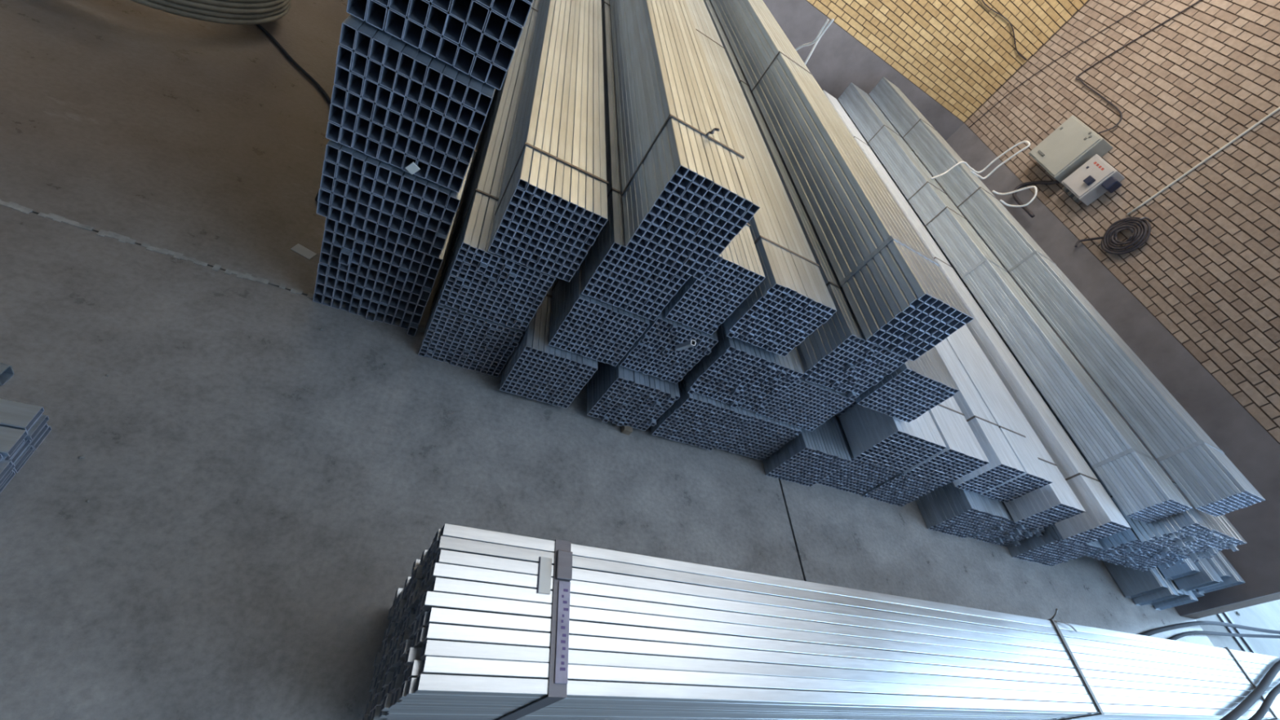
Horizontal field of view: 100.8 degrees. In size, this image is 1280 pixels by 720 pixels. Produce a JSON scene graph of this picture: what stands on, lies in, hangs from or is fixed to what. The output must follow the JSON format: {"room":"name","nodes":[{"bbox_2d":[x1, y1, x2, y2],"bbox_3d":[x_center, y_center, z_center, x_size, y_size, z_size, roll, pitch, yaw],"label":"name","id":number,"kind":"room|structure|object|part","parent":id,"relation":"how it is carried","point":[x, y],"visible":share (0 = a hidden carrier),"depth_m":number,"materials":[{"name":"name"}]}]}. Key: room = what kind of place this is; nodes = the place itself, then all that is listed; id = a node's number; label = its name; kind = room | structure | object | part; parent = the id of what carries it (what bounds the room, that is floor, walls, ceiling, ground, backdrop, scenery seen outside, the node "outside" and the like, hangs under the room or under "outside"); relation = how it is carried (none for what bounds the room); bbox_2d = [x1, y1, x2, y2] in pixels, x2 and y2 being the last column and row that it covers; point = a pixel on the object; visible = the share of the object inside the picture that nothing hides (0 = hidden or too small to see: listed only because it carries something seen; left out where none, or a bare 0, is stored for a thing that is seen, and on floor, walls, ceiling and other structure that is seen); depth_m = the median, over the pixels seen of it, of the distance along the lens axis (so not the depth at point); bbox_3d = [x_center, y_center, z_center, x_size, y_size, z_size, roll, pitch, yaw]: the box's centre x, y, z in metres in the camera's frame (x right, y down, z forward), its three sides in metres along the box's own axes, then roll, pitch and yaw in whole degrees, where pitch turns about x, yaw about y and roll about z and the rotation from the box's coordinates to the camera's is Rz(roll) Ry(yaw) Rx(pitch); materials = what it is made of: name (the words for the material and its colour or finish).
{"room":"metal warehouse","nodes":[
{"label":"metal warehouse","id":0,"kind":"room"},
{"bbox_2d":[0,0,1213,719],"bbox_3d":[-0.506,0.817,1.517,10.850,0.202,12.800,19,44,-24],"label":"floor","id":1,"kind":"structure","parent":0,"point":[262,489],"depth_m":1.64,"materials":[{"name":"concrete"}]},
{"bbox_2d":[0,362,13,385],"bbox_3d":[-2.029,-0.168,1.042,1.200,0.040,0.040,22,43,-21],"label":"channel","id":2,"kind":"object","parent":1,"relation":"on","point":[6,372],"visible":1,"depth_m":1.27,"materials":[{"name":"silver metal"}]},
{"bbox_2d":[0,398,51,493],"bbox_3d":[-2.051,0.085,0.746,1.619,0.097,0.496,19,44,-24],"label":"bundle","id":3,"kind":"object","parent":1,"relation":"on","point":[24,428],"visible":1,"depth_m":1.17,"materials":[{"name":"metal"}]},
{"bbox_2d":[255,23,331,201],"bbox_3d":[-1.484,-1.140,2.378,0.224,0.016,1.256,-9,60,-43],"label":"hose","id":4,"kind":"object","parent":1,"relation":"on","point":[259,25],"visible":0.58,"depth_m":2.50,"materials":[{"name":"black rubber"}]},
{"bbox_2d":[290,243,316,259],"bbox_3d":[-1.216,-0.392,1.916,0.070,0.002,0.040,31,41,-12],"label":"paper scrap","id":5,"kind":"object","parent":1,"relation":"on","point":[298,248],"visible":1,"depth_m":1.91,"materials":[{"name":"white paper"}]},
{"bbox_2d":[312,204,459,336],"bbox_3d":[-1.020,-2.139,3.381,0.348,0.384,5.004,19,44,-24],"label":"bundle","id":6,"kind":"object","parent":1,"relation":"on","point":[357,268],"visible":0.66,"depth_m":1.77,"materials":[{"name":"metal"}]},
{"bbox_2d":[315,137,479,257],"bbox_3d":[-0.876,-2.331,3.170,0.361,0.246,5.007,19,44,-24],"label":"bundle","id":7,"kind":"object","parent":6,"relation":"on","point":[361,191],"visible":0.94,"depth_m":1.56,"materials":[{"name":"metal"}]},
{"bbox_2d":[325,13,495,192],"bbox_3d":[-0.743,-2.510,2.995,0.358,0.311,4.981,19,44,-24],"label":"bundle","id":8,"kind":"object","parent":7,"relation":"on","point":[397,103],"visible":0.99,"depth_m":1.38,"materials":[{"name":"metal"}]},
{"bbox_2d":[404,162,420,174],"bbox_3d":[-0.626,-0.527,1.458,0.036,0.040,0.007,19,44,-24],"label":"paper scrap","id":9,"kind":"object","parent":8,"relation":"attached to","point":[412,168],"visible":1,"depth_m":1.46,"materials":[{"name":"white paper"}]},
{"bbox_2d":[346,0,533,89],"bbox_3d":[-0.576,-2.715,2.801,0.373,0.336,4.941,19,44,-24],"label":"bundle","id":10,"kind":"object","parent":8,"relation":"on","point":[460,33],"visible":1,"depth_m":1.30,"materials":[{"name":"metal"}]},
{"bbox_2d":[417,88,523,377],"bbox_3d":[-0.746,-1.973,3.530,0.300,0.275,5.097,19,44,-24],"label":"bundle","id":11,"kind":"object","parent":1,"relation":"on","point":[465,340],"visible":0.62,"depth_m":1.89,"materials":[{"name":"metal"}]},
{"bbox_2d":[438,0,555,331],"bbox_3d":[-0.606,-2.136,3.352,0.302,0.277,5.095,19,44,-24],"label":"bundle","id":12,"kind":"object","parent":11,"relation":"on","point":[478,282],"visible":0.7,"depth_m":1.75,"materials":[{"name":"metal"}]},
{"bbox_2d":[488,0,608,281],"bbox_3d":[-0.416,-2.285,3.203,0.271,0.272,5.086,19,44,-24],"label":"bundle","id":13,"kind":"object","parent":12,"relation":"on","point":[552,206],"visible":1,"depth_m":1.66,"materials":[{"name":"metal"}]},
{"bbox_2d":[499,282,597,408],"bbox_3d":[-0.480,-1.880,3.606,0.276,0.274,5.164,19,44,-24],"label":"bundle","id":14,"kind":"object","parent":1,"relation":"on","point":[536,370],"visible":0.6,"depth_m":1.91,"materials":[{"name":"metal"}]},
{"bbox_2d":[548,262,649,366],"bbox_3d":[-0.286,-2.027,3.476,0.269,0.249,5.137,19,44,-24],"label":"bundle","id":15,"kind":"object","parent":14,"relation":"on","point":[588,326],"visible":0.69,"depth_m":1.80,"materials":[{"name":"metal"}]},
{"bbox_2d":[581,0,690,320],"bbox_3d":[-0.158,-2.172,3.330,0.276,0.228,5.121,19,44,-24],"label":"bundle","id":16,"kind":"object","parent":15,"relation":"on","point":[617,275],"visible":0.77,"depth_m":1.69,"materials":[{"name":"metal"}]},
{"bbox_2d":[609,0,759,279],"bbox_3d":[0.008,-2.325,3.156,0.271,0.333,5.136,19,44,-24],"label":"bundle","id":17,"kind":"object","parent":16,"relation":"on","point":[687,189],"visible":1,"depth_m":1.60,"materials":[{"name":"metal"}]},
{"bbox_2d":[621,425,632,435],"bbox_3d":[-0.056,0.263,2.203,0.040,0.030,0.090,19,44,-24],"label":"block","id":18,"kind":"object","parent":1,"relation":"on","point":[627,429],"visible":0.46,"depth_m":2.17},
{"bbox_2d":[586,360,679,431],"bbox_3d":[-0.174,-1.768,3.748,0.276,0.269,5.186,19,44,-24],"label":"bundle","id":19,"kind":"object","parent":1,"relation":"on","point":[618,394],"visible":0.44,"depth_m":2.06,"materials":[{"name":"metal"}]},
{"bbox_2d":[619,307,718,383],"bbox_3d":[-0.042,-1.955,3.586,0.258,0.277,5.132,19,44,-24],"label":"bundle","id":20,"kind":"object","parent":19,"relation":"on","point":[654,353],"visible":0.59,"depth_m":1.91,"materials":[{"name":"metal"}]},
{"bbox_2d":[675,339,695,351],"bbox_3d":[0.157,-0.050,1.829,0.018,0.097,0.063,19,44,-24],"label":"stub","id":21,"kind":"object","parent":20,"relation":"hanging from","point":[691,343],"visible":1,"depth_m":1.81,"materials":[{"name":"metal"}]},
{"bbox_2d":[664,222,764,334],"bbox_3d":[0.099,-2.134,3.404,0.199,0.299,5.112,19,44,-24],"label":"bundle","id":22,"kind":"object","parent":20,"relation":"on","point":[704,304],"visible":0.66,"depth_m":1.74,"materials":[{"name":"metal"}]},
{"bbox_2d":[650,375,751,450],"bbox_3d":[0.107,-1.680,3.885,0.316,0.291,5.172,19,44,-24],"label":"bundle","id":23,"kind":"object","parent":1,"relation":"on","point":[697,420],"visible":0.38,"depth_m":2.18,"materials":[{"name":"metal"}]},
{"bbox_2d":[684,322,804,412],"bbox_3d":[0.259,-1.854,3.707,0.361,0.284,5.163,19,44,-24],"label":"bundle","id":24,"kind":"object","parent":23,"relation":"on","point":[736,372],"visible":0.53,"depth_m":2.02,"materials":[{"name":"metal"}]},
{"bbox_2d":[685,0,836,356],"bbox_3d":[0.342,-2.062,3.497,0.281,0.270,5.130,19,44,-24],"label":"bundle","id":25,"kind":"object","parent":24,"relation":"on","point":[793,299],"visible":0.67,"depth_m":1.92,"materials":[{"name":"metal"}]},
{"bbox_2d":[715,410,801,460],"bbox_3d":[0.374,-1.592,4.027,0.296,0.274,5.153,19,44,-24],"label":"bundle","id":26,"kind":"object","parent":1,"relation":"on","point":[760,437],"visible":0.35,"depth_m":2.34,"materials":[{"name":"metal"}]},
{"bbox_2d":[755,377,854,431],"bbox_3d":[0.543,-1.744,3.877,0.326,0.256,5.136,19,44,-24],"label":"bundle","id":27,"kind":"object","parent":26,"relation":"on","point":[806,405],"visible":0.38,"depth_m":2.20,"materials":[{"name":"metal"}]},
{"bbox_2d":[703,0,908,399],"bbox_3d":[0.681,-1.899,3.708,0.316,0.274,5.140,19,44,-24],"label":"bundle","id":28,"kind":"object","parent":27,"relation":"on","point":[837,356],"visible":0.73,"depth_m":2.08,"materials":[{"name":"metal"}]},
{"bbox_2d":[710,0,973,360],"bbox_3d":[0.845,-2.049,3.550,0.271,0.259,5.138,19,44,-24],"label":"bundle","id":29,"kind":"object","parent":28,"relation":"on","point":[901,300],"visible":1,"depth_m":2.24,"materials":[{"name":"metal"}]},
{"bbox_2d":[795,18,834,64],"bbox_3d":[1.155,-2.167,3.739,0.036,0.522,0.435,19,44,-24],"label":"sling","id":30,"kind":"object","parent":29,"relation":"on","point":[819,36],"visible":0.61,"depth_m":3.62,"materials":[{"name":"white fabric"}]},
{"bbox_2d":[762,414,851,486],"bbox_3d":[0.631,-1.468,4.147,0.291,0.274,5.211,19,44,-24],"label":"bundle","id":31,"kind":"object","parent":1,"relation":"on","point":[810,457],"visible":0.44,"depth_m":2.44,"materials":[{"name":"metal"}]},
{"bbox_2d":[835,398,857,416],"bbox_3d":[0.792,-1.708,4.070,0.236,0.254,4.966,19,44,-24],"label":"bundle","id":32,"kind":"object","parent":31,"relation":"on","point":[838,414],"visible":0.02,"depth_m":2.54,"materials":[{"name":"metal"}]},
{"bbox_2d":[855,346,959,422],"bbox_3d":[0.967,-1.785,3.866,0.336,0.259,5.136,19,44,-24],"label":"bundle","id":33,"kind":"object","parent":32,"relation":"on","point":[919,385],"visible":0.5,"depth_m":2.19,"materials":[{"name":"metal"}]},
{"bbox_2d":[361,523,1279,719],"bbox_3d":[2.105,1.425,2.338,6.029,0.558,0.323,19,44,-24],"label":"bundle","id":34,"kind":"object","parent":1,"relation":"on","point":[486,624],"visible":0.99,"depth_m":1.23,"materials":[{"name":"metal"}]},
{"bbox_2d":[817,415,899,495],"bbox_3d":[0.921,-1.377,4.301,0.341,0.261,5.182,19,44,-24],"label":"bundle","id":35,"kind":"object","parent":1,"relation":"on","point":[857,477],"visible":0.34,"depth_m":2.61,"materials":[{"name":"metal"}]},
{"bbox_2d":[838,403,946,472],"bbox_3d":[1.053,-1.530,4.131,0.341,0.259,5.183,19,44,-24],"label":"bundle","id":36,"kind":"object","parent":35,"relation":"on","point":[873,437],"visible":0.29,"depth_m":2.44,"materials":[{"name":"metal"}]},
{"bbox_2d":[861,472,941,506],"bbox_3d":[1.213,-1.277,4.438,0.316,0.261,5.188,19,44,-24],"label":"bundle","id":37,"kind":"object","parent":1,"relation":"on","point":[900,490],"visible":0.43,"depth_m":2.75,"materials":[{"name":"metal"}]},
{"bbox_2d":[902,396,989,486],"bbox_3d":[1.344,-1.432,4.266,0.311,0.264,5.188,19,44,-24],"label":"bundle","id":38,"kind":"object","parent":37,"relation":"on","point":[963,455],"visible":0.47,"depth_m":2.58,"materials":[{"name":"metal"}]},
{"bbox_2d":[915,481,1008,537],"bbox_3d":[1.662,-0.735,4.279,0.336,0.277,4.309,19,44,-24],"label":"bundle","id":39,"kind":"object","parent":1,"relation":"on","point":[949,509],"visible":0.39,"depth_m":2.86,"materials":[{"name":"metal"}]},
{"bbox_2d":[934,338,1025,493],"bbox_3d":[1.641,-1.347,4.395,0.211,0.262,5.183,19,44,-24],"label":"bundle","id":40,"kind":"object","parent":39,"relation":"on","point":[1003,465],"visible":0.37,"depth_m":2.76,"materials":[{"name":"metal"}]},
{"bbox_2d":[946,329,1053,502],"bbox_3d":[1.849,-1.277,4.494,0.241,0.262,5.183,19,44,-24],"label":"bundle","id":41,"kind":"object","parent":39,"relation":"on","point":[1035,477],"visible":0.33,"depth_m":2.90,"materials":[{"name":"metal"}]},
{"bbox_2d":[968,500,1045,546],"bbox_3d":[1.970,-0.977,4.763,0.366,0.255,5.309,19,44,-24],"label":"bundle","id":42,"kind":"object","parent":1,"relation":"on","point":[1007,532],"visible":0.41,"depth_m":3.04,"materials":[{"name":"metal"}]},
{"bbox_2d":[957,324,1085,529],"bbox_3d":[2.071,-1.145,4.590,0.251,0.256,5.284,19,44,-24],"label":"bundle","id":43,"kind":"object","parent":42,"relation":"on","point":[1051,504],"visible":0.27,"depth_m":2.92,"materials":[{"name":"metal"}]},
{"bbox_2d":[1006,524,1103,566],"bbox_3d":[2.349,-0.861,4.906,0.446,0.314,5.338,19,44,-24],"label":"bundle","id":44,"kind":"object","parent":1,"relation":"on","point":[1051,549],"visible":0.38,"depth_m":3.14,"materials":[{"name":"metal"}]},
{"bbox_2d":[822,89,1130,545],"bbox_3d":[2.354,-1.070,4.648,0.221,0.254,5.353,19,44,-24],"label":"bundle","id":45,"kind":"object","parent":44,"relation":"on","point":[1102,518],"visible":0.44,"depth_m":3.30,"materials":[{"name":"metal"}]},
{"bbox_2d":[838,82,1191,523],"bbox_3d":[2.695,-1.163,4.622,0.276,0.221,5.288,19,44,-24],"label":"bundle","id":46,"kind":"object","parent":45,"relation":"on","point":[1142,490],"visible":1,"depth_m":3.62,"materials":[{"name":"metal"}]},
{"bbox_2d":[930,140,1030,179],"bbox_3d":[3.065,-1.835,4.821,0.512,0.665,0.184,19,44,-24],"label":"sling","id":47,"kind":"object","parent":46,"relation":"on","point":[974,171],"visible":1,"depth_m":4.89,"materials":[{"name":"white fabric"}]},
{"bbox_2d":[1102,560,1168,598],"bbox_3d":[3.258,-0.400,5.258,0.088,0.235,5.200,19,44,-24],"label":"channel","id":48,"kind":"object","parent":1,"relation":"on","point":[1132,583],"visible":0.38,"depth_m":3.60,"materials":[{"name":"silver metal"}]},
{"bbox_2d":[1131,566,1179,605],"bbox_3d":[3.344,-0.343,5.273,0.088,0.235,5.200,19,44,-24],"label":"channel","id":49,"kind":"object","parent":1,"relation":"on","point":[1169,593],"visible":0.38,"depth_m":3.57,"materials":[{"name":"silver metal"}]},
{"bbox_2d":[1156,557,1199,580],"bbox_3d":[3.458,-0.536,5.215,0.100,0.170,5.200,19,44,-24],"label":"channel","id":50,"kind":"object","parent":49,"relation":"on","point":[1177,571],"visible":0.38,"depth_m":3.52,"materials":[{"name":"silver metal"}]},
{"bbox_2d":[1146,591,1189,605],"bbox_3d":[3.510,-0.302,5.366,0.088,0.235,5.200,19,44,-24],"label":"channel","id":51,"kind":"object","parent":1,"relation":"on","point":[1185,593],"visible":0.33,"depth_m":3.69,"materials":[{"name":"silver metal"}]},
{"bbox_2d":[1193,557,1223,590],"bbox_3d":[3.663,-0.442,5.274,0.100,0.190,5.200,19,44,-24],"label":"channel","id":52,"kind":"object","parent":51,"relation":"on","point":[1206,562],"visible":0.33,"depth_m":3.57,"materials":[{"name":"silver metal"}]},
{"bbox_2d":[1153,590,1198,610],"bbox_3d":[3.595,-0.256,5.391,0.088,0.235,5.200,19,44,-24],"label":"channel","id":53,"kind":"object","parent":1,"relation":"on","point":[1191,598],"visible":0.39,"depth_m":3.69,"materials":[{"name":"silver metal"}]},
{"bbox_2d":[1205,555,1231,579],"bbox_3d":[3.767,-0.445,5.334,0.100,0.220,5.200,19,44,-24],"label":"channel","id":54,"kind":"object","parent":53,"relation":"on","point":[1214,562],"visible":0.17,"depth_m":3.61,"materials":[{"name":"silver metal"}]},
{"bbox_2d":[1168,579,1183,595],"bbox_3d":[3.427,-0.329,5.325,0.088,0.235,5.200,19,44,-24],"label":"channel","id":55,"kind":"object","parent":1,"relation":"on","point":[1180,592],"visible":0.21,"depth_m":3.58,"materials":[{"name":"silver metal"}]},
{"bbox_2d":[1173,557,1220,591],"bbox_3d":[3.568,-0.464,5.211,0.100,0.200,5.200,19,44,-24],"label":"channel","id":56,"kind":"object","parent":55,"relation":"on","point":[1206,577],"visible":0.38,"depth_m":3.52,"materials":[{"name":"silver metal"}]},
{"bbox_2d":[1192,589,1204,597],"bbox_3d":[3.760,-0.240,5.505,0.088,0.235,5.200,19,44,-24],"label":"channel","id":57,"kind":"object","parent":1,"relation":"on","point":[1197,593],"visible":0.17,"depth_m":3.74,"materials":[{"name":"silver metal"}]},
{"bbox_2d":[1197,551,1245,593],"bbox_3d":[3.872,-0.394,5.355,0.100,0.240,5.200,19,44,-24],"label":"channel","id":58,"kind":"object","parent":57,"relation":"on","point":[1236,580],"visible":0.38,"depth_m":3.65,"materials":[{"name":"silver metal"}]},
{"bbox_2d":[1138,621,1279,719],"bbox_3d":[3.802,1.847,3.278,4.894,0.655,0.536,10,48,-31],"label":"coil","id":59,"kind":"object","parent":1,"relation":"on","point":[1263,686],"visible":0.69,"depth_m":2.68,"materials":[{"name":"silver metal"}]},
{"bbox_3d":[-2.135,-1.758,2.376,0.640,0.100,0.100,-2,55,-39],"label":"bearer","id":60,"kind":"object","parent":1,"relation":"on","visible":0},
{"bbox_2d":[130,0,291,24],"bbox_3d":[-2.063,-1.843,2.284,0.954,0.189,0.953,13,47,-29],"label":"coil","id":61,"kind":"object","parent":60,"relation":"on","point":[223,11],"visible":1,"depth_m":2.25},
{"bbox_3d":[2.973,1.139,3.645,0.700,0.198,0.090,19,44,-24],"label":"bearer","id":62,"kind":"object","parent":1,"relation":"on","visible":0},
{"bbox_2d":[849,118,1189,571],"bbox_3d":[2.974,-0.781,5.032,0.736,0.287,5.377,19,44,-24],"label":"bundle","id":63,"kind":"object","parent":62,"relation":"on","point":[1125,548],"visible":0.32,"depth_m":3.26,"materials":[{"name":"metal"}]},
{"bbox_2d":[848,103,1246,562],"bbox_3d":[3.104,-0.940,4.835,0.706,0.275,5.403,19,44,-24],"label":"bundle","id":64,"kind":"object","parent":63,"relation":"on","point":[1193,533],"visible":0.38,"depth_m":3.11,"materials":[{"name":"metal"}]},
{"bbox_2d":[868,76,1265,516],"bbox_3d":[3.059,-1.212,4.598,0.276,0.229,5.288,19,44,-24],"label":"bundle","id":65,"kind":"object","parent":64,"relation":"on","point":[1206,477],"visible":1,"depth_m":3.59,"materials":[{"name":"metal"}]},
{"bbox_2d":[991,186,1037,207],"bbox_3d":[3.285,-1.472,4.632,0.141,0.241,0.304,19,44,-24],"label":"sling","id":66,"kind":"object","parent":65,"relation":"on","point":[1028,187],"visible":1,"depth_m":4.64,"materials":[{"name":"white fabric"}]},
{"bbox_2d":[762,0,1088,141],"bbox_3d":[0.481,-5.680,3.727,10.607,5.600,0.206,19,44,-24],"label":"wall","id":67,"kind":"structure","parent":0,"point":[948,58],"depth_m":6.14,"materials":[{"name":"beige brick"}]},
{"bbox_2d":[982,0,1026,60],"bbox_3d":[4.078,-3.910,5.923,1.463,0.383,0.012,19,44,-24],"label":"cable","id":68,"kind":"object","parent":67,"relation":"attached to","point":[986,5],"visible":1,"depth_m":6.03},
{"bbox_2d":[946,0,1279,619],"bbox_3d":[5.521,0.653,1.853,0.256,5.600,12.800,19,44,-24],"label":"wall","id":69,"kind":"structure","parent":0,"point":[1197,303],"depth_m":4.63,"materials":[{"name":"brown brick"}]},
{"bbox_2d":[1012,180,1059,217],"bbox_3d":[4.290,-1.820,5.716,0.085,0.400,0.522,22,43,-21],"label":"cable","id":70,"kind":"object","parent":69,"relation":"attached to","point":[1016,199],"visible":0.93,"depth_m":5.78,"materials":[{"name":"black rubber"}]},
{"bbox_2d":[968,0,1151,127],"bbox_3d":[4.838,-3.415,5.819,0.010,2.362,0.709,19,44,-24],"label":"cable","id":71,"kind":"object","parent":69,"relation":"attached to","point":[1149,0],"visible":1,"depth_m":5.98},
{"bbox_2d":[1028,115,1112,186],"bbox_3d":[4.457,-2.185,5.517,0.222,0.480,0.510,19,44,-24],"label":"electrical box","id":72,"kind":"object","parent":69,"relation":"attached to","point":[1073,144],"visible":0.99,"depth_m":5.43,"materials":[{"name":"grey metal"}]},
{"bbox_2d":[1061,154,1124,205],"bbox_3d":[4.456,-1.748,5.227,0.210,0.385,0.410,19,44,-24],"label":"electrical box","id":73,"kind":"object","parent":69,"relation":"attached to","point":[1095,177],"visible":1,"depth_m":5.18,"materials":[{"name":"metal"}]},
{"bbox_3d":[4.409,-1.810,5.220,0.011,0.320,0.290,19,44,-24],"label":"door","id":74,"kind":"part","parent":73,"relation":"part of","materials":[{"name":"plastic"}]},
{"bbox_2d":[1083,175,1095,185],"bbox_3d":[4.385,-1.752,5.169,0.038,0.070,0.070,19,44,-24],"label":"switch","id":75,"kind":"object","parent":73,"relation":"attached to","point":[1090,180],"depth_m":5.16,"materials":[{"name":"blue plastic"}]},
{"bbox_2d":[1101,176,1122,193],"bbox_3d":[4.513,-1.677,5.069,0.104,0.105,0.090,19,44,-24],"label":"socket","id":76,"kind":"object","parent":73,"relation":"attached to","point":[1111,184],"depth_m":5.05,"materials":[{"name":"blue plastic"}]},
{"bbox_2d":[1074,217,1151,254],"bbox_3d":[4.443,-1.141,4.952,0.108,0.535,0.427,19,44,-24],"label":"cable coil","id":77,"kind":"object","parent":69,"relation":"hanging from","point":[1126,224],"visible":1,"depth_m":4.88,"materials":[{"name":"rubber"}]},
{"bbox_2d":[1075,0,1201,133],"bbox_3d":[5.057,-3.107,5.076,0.078,1.760,0.901,19,44,-24],"label":"cable","id":78,"kind":"object","parent":69,"relation":"attached to","point":[1192,5],"visible":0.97,"depth_m":5.34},
{"bbox_2d":[1126,106,1279,215],"bbox_3d":[5.230,-2.143,4.107,0.020,2.680,0.020,19,44,-24],"label":"conduit","id":79,"kind":"object","parent":69,"relation":"attached to","point":[1278,108],"visible":1,"depth_m":4.55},
{"label":"outside","id":80,"kind":"structure","parent":0,"visible":0},
{"bbox_2d":[1195,599,1279,657],"bbox_3d":[21.600,14.840,5.978,39.150,0.196,42.890,19,44,-24],"label":"ground","id":81,"kind":"structure","parent":80,"point":[1266,615],"depth_m":4.48,"materials":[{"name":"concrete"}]},
{"bbox_2d":[1216,613,1248,652],"bbox_3d":[4.705,2.222,4.154,0.060,0.012,0.520,18,45,-25],"label":"bar","id":82,"kind":"object","parent":81,"relation":"on","point":[1220,615],"visible":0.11,"depth_m":4.18,"materials":[{"name":"metal"}]},
{"bbox_2d":[1222,612,1257,653],"bbox_3d":[4.852,2.271,4.224,0.060,0.012,0.520,18,45,-25],"label":"bar","id":83,"kind":"object","parent":81,"relation":"on","point":[1237,630],"visible":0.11,"depth_m":4.26,"materials":[{"name":"metal"}]}
]}

